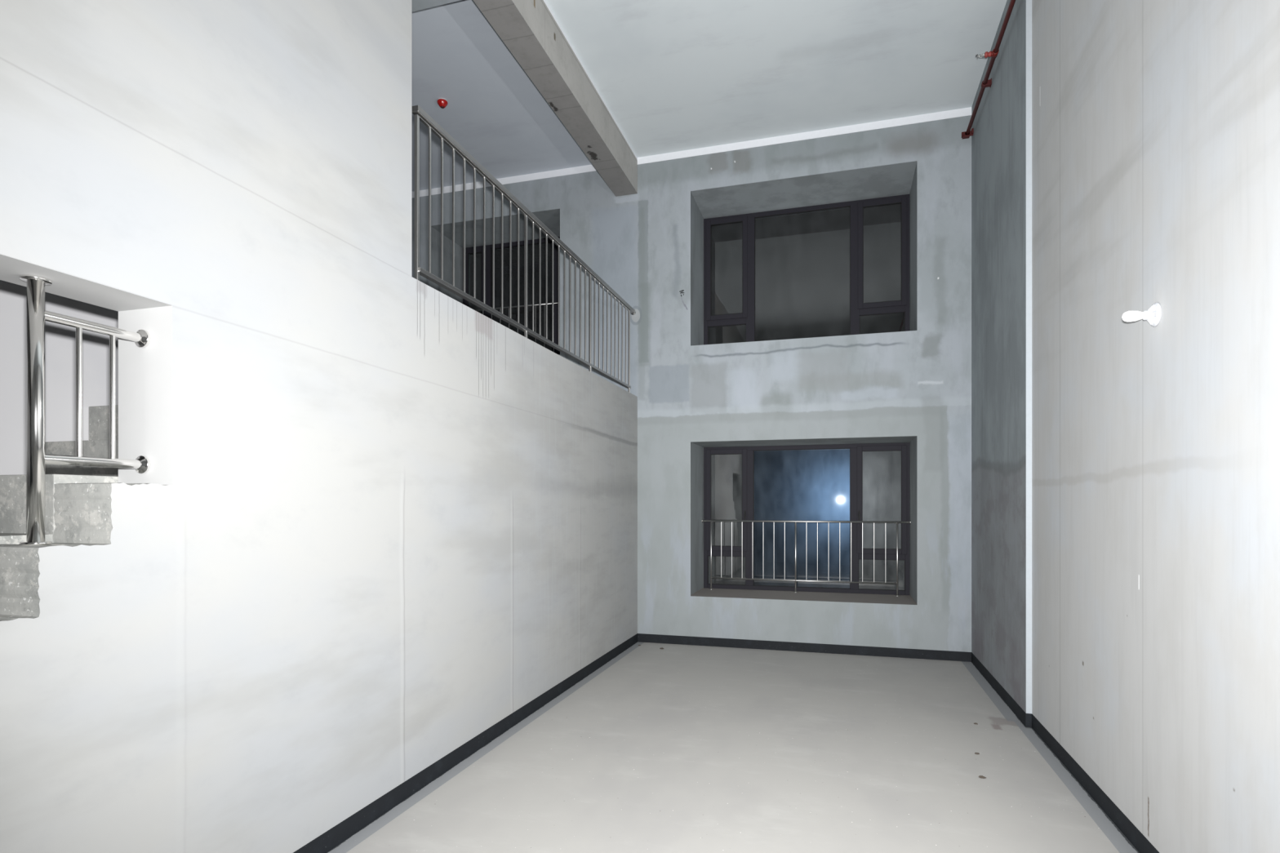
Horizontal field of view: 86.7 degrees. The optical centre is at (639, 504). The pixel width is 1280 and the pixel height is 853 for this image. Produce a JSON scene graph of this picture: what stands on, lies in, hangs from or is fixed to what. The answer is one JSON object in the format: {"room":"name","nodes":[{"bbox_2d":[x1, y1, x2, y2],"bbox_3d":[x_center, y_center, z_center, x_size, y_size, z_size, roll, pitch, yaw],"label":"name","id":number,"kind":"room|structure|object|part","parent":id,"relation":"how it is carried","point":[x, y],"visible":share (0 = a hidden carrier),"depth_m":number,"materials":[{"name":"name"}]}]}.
{"room":"empty loft room","nodes":[
{"label":"empty loft room","id":0,"kind":"room"},
{"bbox_2d":[0,280,118,475],"bbox_3d":[-3.013,-1.198,1.538,1.450,5.935,5.644,0,0,16],"label":"wall","id":1,"kind":"structure","parent":0,"point":[60,340],"depth_m":3.42,"materials":[{"name":"paint"}]},
{"bbox_2d":[0,0,637,852],"bbox_3d":[-1.573,-1.258,3.381,0.267,5.815,9.994,0,0,16],"label":"wall","id":2,"kind":"structure","parent":0,"point":[373,520],"depth_m":2.87,"materials":[{"name":"paint"}]},
{"bbox_2d":[19,274,150,545],"bbox_3d":[-1.891,-0.297,2.320,0.079,0.854,0.392,0,0,16],"label":"guard rail","id":3,"kind":"object","parent":2,"relation":"on","point":[37,315],"visible":1,"depth_m":2.17,"materials":[{"name":"silver metal"}]},
{"bbox_3d":[-1.935,-0.297,2.170,0.044,0.854,0.044,0,0,16],"label":"post","id":4,"kind":"part","parent":3,"relation":"part of","materials":[{"name":"silver metal"}]},
{"bbox_3d":[-1.885,-0.612,2.337,0.033,0.033,0.348,0,0,16],"label":"rail","id":5,"kind":"part","parent":3,"relation":"part of","materials":[{"name":"silver metal"}]},
{"bbox_3d":[-1.885,-0.147,2.337,0.033,0.033,0.348,0,0,16],"label":"rail","id":6,"kind":"part","parent":3,"relation":"part of","materials":[{"name":"silver metal"}]},
{"bbox_2d":[293,633,637,852],"bbox_3d":[-1.107,1.600,4.483,0.003,0.100,7.616,0,0,16],"label":"baseboard","id":7,"kind":"structure","parent":2,"relation":"attached to","point":[331,838],"depth_m":4.09,"materials":[{"name":"black paint"}]},
{"bbox_2d":[412,105,635,392],"bbox_3d":[-0.699,-1.820,6.055,0.068,1.052,4.369,0,0,16],"label":"balustrade","id":8,"kind":"object","parent":2,"relation":"on","point":[420,113],"visible":0.94,"depth_m":5.11,"materials":[{"name":"silver metal"}]},
{"bbox_3d":[-1.311,-1.791,3.981,0.022,0.994,0.022,0,0,16],"label":"post","id":9,"kind":"part","parent":8,"relation":"part of","materials":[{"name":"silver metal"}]},
{"bbox_3d":[-0.718,-1.382,5.990,0.040,0.028,4.189,0,0,16],"label":"rail","id":10,"kind":"part","parent":8,"relation":"part of","materials":[{"name":"silver metal"}]},
{"bbox_3d":[-0.903,-1.791,5.365,0.022,0.994,0.022,0,0,16],"label":"post","id":11,"kind":"part","parent":8,"relation":"part of","materials":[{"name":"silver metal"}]},
{"bbox_3d":[-0.495,-1.791,6.746,0.022,0.994,0.022,0,0,16],"label":"post","id":12,"kind":"part","parent":8,"relation":"part of","materials":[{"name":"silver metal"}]},
{"bbox_3d":[-0.128,-1.791,7.989,0.022,0.994,0.022,0,0,16],"label":"post","id":13,"kind":"part","parent":8,"relation":"part of","materials":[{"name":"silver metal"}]},
{"bbox_2d":[412,115,971,652],"bbox_3d":[0.383,-1.198,8.535,7.400,5.935,1.000,0,0,16],"label":"wall","id":14,"kind":"structure","parent":0,"point":[913,386],"depth_m":7.78,"materials":[{"name":"paint"}]},
{"bbox_2d":[412,164,596,197],"bbox_3d":[-1.800,-4.123,8.656,3.144,0.083,0.004,0,0,16],"label":"trim","id":15,"kind":"structure","parent":14,"relation":"attached to","point":[587,168],"depth_m":8.57,"materials":[{"name":"white paint"}]},
{"bbox_2d":[462,236,559,354],"bbox_3d":[-1.647,-2.771,9.480,1.851,1.816,0.088,0,0,16],"label":"window","id":16,"kind":"structure","parent":14,"relation":"in","point":[514,244],"depth_m":9.59,"materials":[{"name":"brown metal"}]},
{"bbox_3d":[-2.354,-3.005,9.650,0.336,1.285,0.014,0,0,16],"label":"sash frame","id":17,"kind":"part","parent":16,"relation":"part of","materials":[{"name":"brown metal"}]},
{"bbox_3d":[-1.645,-2.771,9.489,1.851,1.816,0.070,0,0,16],"label":"frame","id":18,"kind":"part","parent":16,"relation":"part of","materials":[{"name":"brown metal"}]},
{"bbox_3d":[-0.972,-3.005,9.242,0.357,1.285,0.014,0,0,16],"label":"sash frame","id":19,"kind":"part","parent":16,"relation":"part of","materials":[{"name":"brown metal"}]},
{"bbox_2d":[474,302,558,352],"bbox_3d":[-1.686,-2.309,9.350,1.851,0.892,0.060,0,0,16],"label":"railing","id":20,"kind":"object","parent":14,"relation":"in","point":[554,303],"depth_m":9.27,"materials":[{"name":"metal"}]},
{"bbox_3d":[-1.686,-2.731,9.350,1.835,0.025,0.025,0,0,16],"label":"rail","id":21,"kind":"part","parent":20,"relation":"part of","materials":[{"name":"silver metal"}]},
{"bbox_3d":[-1.686,-2.297,9.350,0.021,0.868,0.021,0,0,16],"label":"post","id":22,"kind":"part","parent":20,"relation":"part of","materials":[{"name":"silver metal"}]},
{"bbox_2d":[637,633,971,662],"bbox_3d":[1.722,1.600,7.617,3.650,0.100,0.003,0,0,16],"label":"baseboard","id":23,"kind":"structure","parent":14,"relation":"attached to","point":[642,637],"depth_m":7.57,"materials":[{"name":"black paint"}]},
{"bbox_2d":[637,106,971,164],"bbox_3d":[1.722,-4.123,7.616,3.656,0.083,0.004,0,0,16],"label":"trim","id":24,"kind":"structure","parent":14,"relation":"attached to","point":[965,111],"depth_m":7.56,"materials":[{"name":"white paint"}]},
{"bbox_2d":[702,442,911,596],"bbox_3d":[1.998,0.172,8.341,2.474,1.810,0.210,0,0,16],"label":"window","id":25,"kind":"structure","parent":14,"relation":"in","point":[856,451],"depth_m":8.26,"materials":[{"name":"brown metal"}]},
{"bbox_3d":[0.902,0.643,8.586,0.021,0.868,0.021,0,0,16],"label":"post","id":26,"kind":"part","parent":25,"relation":"part of","materials":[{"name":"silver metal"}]},
{"bbox_3d":[1.100,-0.054,8.630,0.524,1.294,0.014,0,0,16],"label":"sash frame","id":27,"kind":"part","parent":25,"relation":"part of","materials":[{"name":"brown metal"}]},
{"bbox_3d":[1.905,0.643,8.290,0.021,0.868,0.021,0,0,16],"label":"post","id":28,"kind":"part","parent":25,"relation":"part of","materials":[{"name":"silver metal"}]},
{"bbox_3d":[1.963,0.932,8.273,2.212,0.020,0.020,0,0,16],"label":"rail","id":29,"kind":"part","parent":25,"relation":"part of","materials":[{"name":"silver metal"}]},
{"bbox_3d":[1.977,0.631,8.269,2.474,0.892,0.060,0,0,16],"label":"window guard rail","id":30,"kind":"part","parent":25,"relation":"part of","materials":[{"name":"silver metal"}]},
{"bbox_3d":[1.977,0.209,8.269,2.458,0.025,0.025,0,0,16],"label":"rail","id":31,"kind":"part","parent":25,"relation":"part of","materials":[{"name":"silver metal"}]},
{"bbox_3d":[2.891,-0.054,8.102,0.563,1.294,0.014,0,0,16],"label":"sash frame","id":32,"kind":"part","parent":25,"relation":"part of","materials":[{"name":"brown metal"}]},
{"bbox_3d":[3.024,0.643,7.960,0.021,0.868,0.021,0,0,16],"label":"post","id":33,"kind":"part","parent":25,"relation":"part of","materials":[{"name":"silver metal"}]},
{"bbox_2d":[703,194,909,344],"bbox_3d":[2.015,-2.771,8.399,2.474,1.816,0.088,0,0,16],"label":"window","id":34,"kind":"structure","parent":14,"relation":"in","point":[858,308],"depth_m":8.29,"materials":[{"name":"brown metal"}]},
{"bbox_3d":[1.103,-3.005,8.630,0.528,1.285,0.014,0,0,16],"label":"sash frame","id":35,"kind":"part","parent":34,"relation":"part of","materials":[{"name":"brown metal"}]},
{"bbox_3d":[2.896,-3.005,8.100,0.553,1.285,0.014,0,0,16],"label":"sash frame","id":36,"kind":"part","parent":34,"relation":"part of","materials":[{"name":"brown metal"}]},
{"bbox_2d":[412,0,1007,191],"bbox_3d":[-1.119,-4.240,3.716,7.550,0.150,11.294,0,0,16],"label":"ceiling","id":37,"kind":"structure","parent":0,"point":[673,75],"depth_m":6.48,"materials":[{"name":"paint"}]},
{"bbox_2d":[412,0,459,11],"bbox_3d":[-2.793,-3.950,5.295,3.144,0.431,0.295,0,0,16],"label":"ceiling beam","id":38,"kind":"structure","parent":37,"relation":"attached to","point":[417,5],"depth_m":5.05,"materials":[{"name":"grey concrete"}]},
{"bbox_2d":[436,97,448,108],"bbox_3d":[-2.038,-4.129,6.987,0.110,0.072,0.110,0,0,16],"label":"detector","id":39,"kind":"object","parent":37,"relation":"attached to","point":[442,102],"visible":1,"depth_m":6.96,"materials":[{"name":"red plastic"}]},
{"bbox_2d":[473,0,637,196],"bbox_3d":[-0.794,-3.950,6.031,0.273,0.431,4.470,0,0,16],"label":"ceiling beam","id":40,"kind":"structure","parent":37,"relation":"attached to","point":[528,28],"depth_m":6.14,"materials":[{"name":"concrete"}]},
{"bbox_2d":[543,0,637,159],"bbox_3d":[-0.662,-4.150,5.990,0.003,0.030,4.466,0,0,16],"label":"trim","id":41,"kind":"structure","parent":40,"relation":"attached to","point":[544,1],"depth_m":6.51,"materials":[{"name":"white paint"}]},
{"bbox_2d":[327,641,1139,852],"bbox_3d":[-0.383,1.710,3.029,5.750,0.120,9.994,0,0,16],"label":"floor","id":42,"kind":"structure","parent":0,"point":[674,748],"depth_m":4.16,"materials":[{"name":"grey concrete"}]},
{"bbox_2d":[0,404,118,544],"bbox_3d":[-2.621,0.255,2.460,1.216,2.790,3.313,0,0,16],"label":"concrete staircase","id":43,"kind":"structure","parent":42,"relation":"on","point":[13,488],"depth_m":2.41,"materials":[{"name":"grey concrete"}]},
{"bbox_2d":[971,0,1279,852],"bbox_3d":[2.218,-1.198,2.262,0.327,5.935,9.994,0,0,16],"label":"wall","id":44,"kind":"structure","parent":0,"point":[1126,153],"depth_m":3.26,"materials":[{"name":"paint"}]},
{"bbox_2d":[961,0,1015,138],"bbox_3d":[2.426,-3.849,3.837,0.245,0.073,6.734,0,0,16],"label":"pipe","id":45,"kind":"object","parent":44,"relation":"attached to","point":[985,83],"visible":1,"depth_m":5.93,"materials":[{"name":"red metal"}]},
{"bbox_2d":[971,652,1159,852],"bbox_3d":[2.078,1.600,2.301,0.043,0.100,9.991,0,0,16],"label":"baseboard","id":46,"kind":"structure","parent":44,"relation":"attached to","point":[1131,832],"depth_m":4.07,"materials":[{"name":"black paint"}]},
{"bbox_2d":[1122,302,1161,326],"bbox_3d":[2.257,-0.853,3.061,0.131,0.106,0.106,0,0,16],"label":"lamp","id":47,"kind":"object","parent":44,"relation":"attached to","point":[1153,315],"visible":1,"depth_m":3.04,"materials":[{"name":"white plastic"}]},
{"bbox_3d":[2.235,-0.853,3.068,0.085,0.047,0.047,0,0,16],"label":"bulb","id":48,"kind":"part","parent":47,"relation":"part of","materials":[{"name":"white glass"}]},
{"bbox_2d":[1142,310,1155,319],"bbox_3d":[2.292,-0.853,3.051,0.038,0.043,0.043,0,0,16],"label":"socket","id":49,"kind":"object","parent":47,"relation":"attached to","point":[1147,314],"depth_m":3.04,"materials":[{"name":"white plastic"}]}
]}

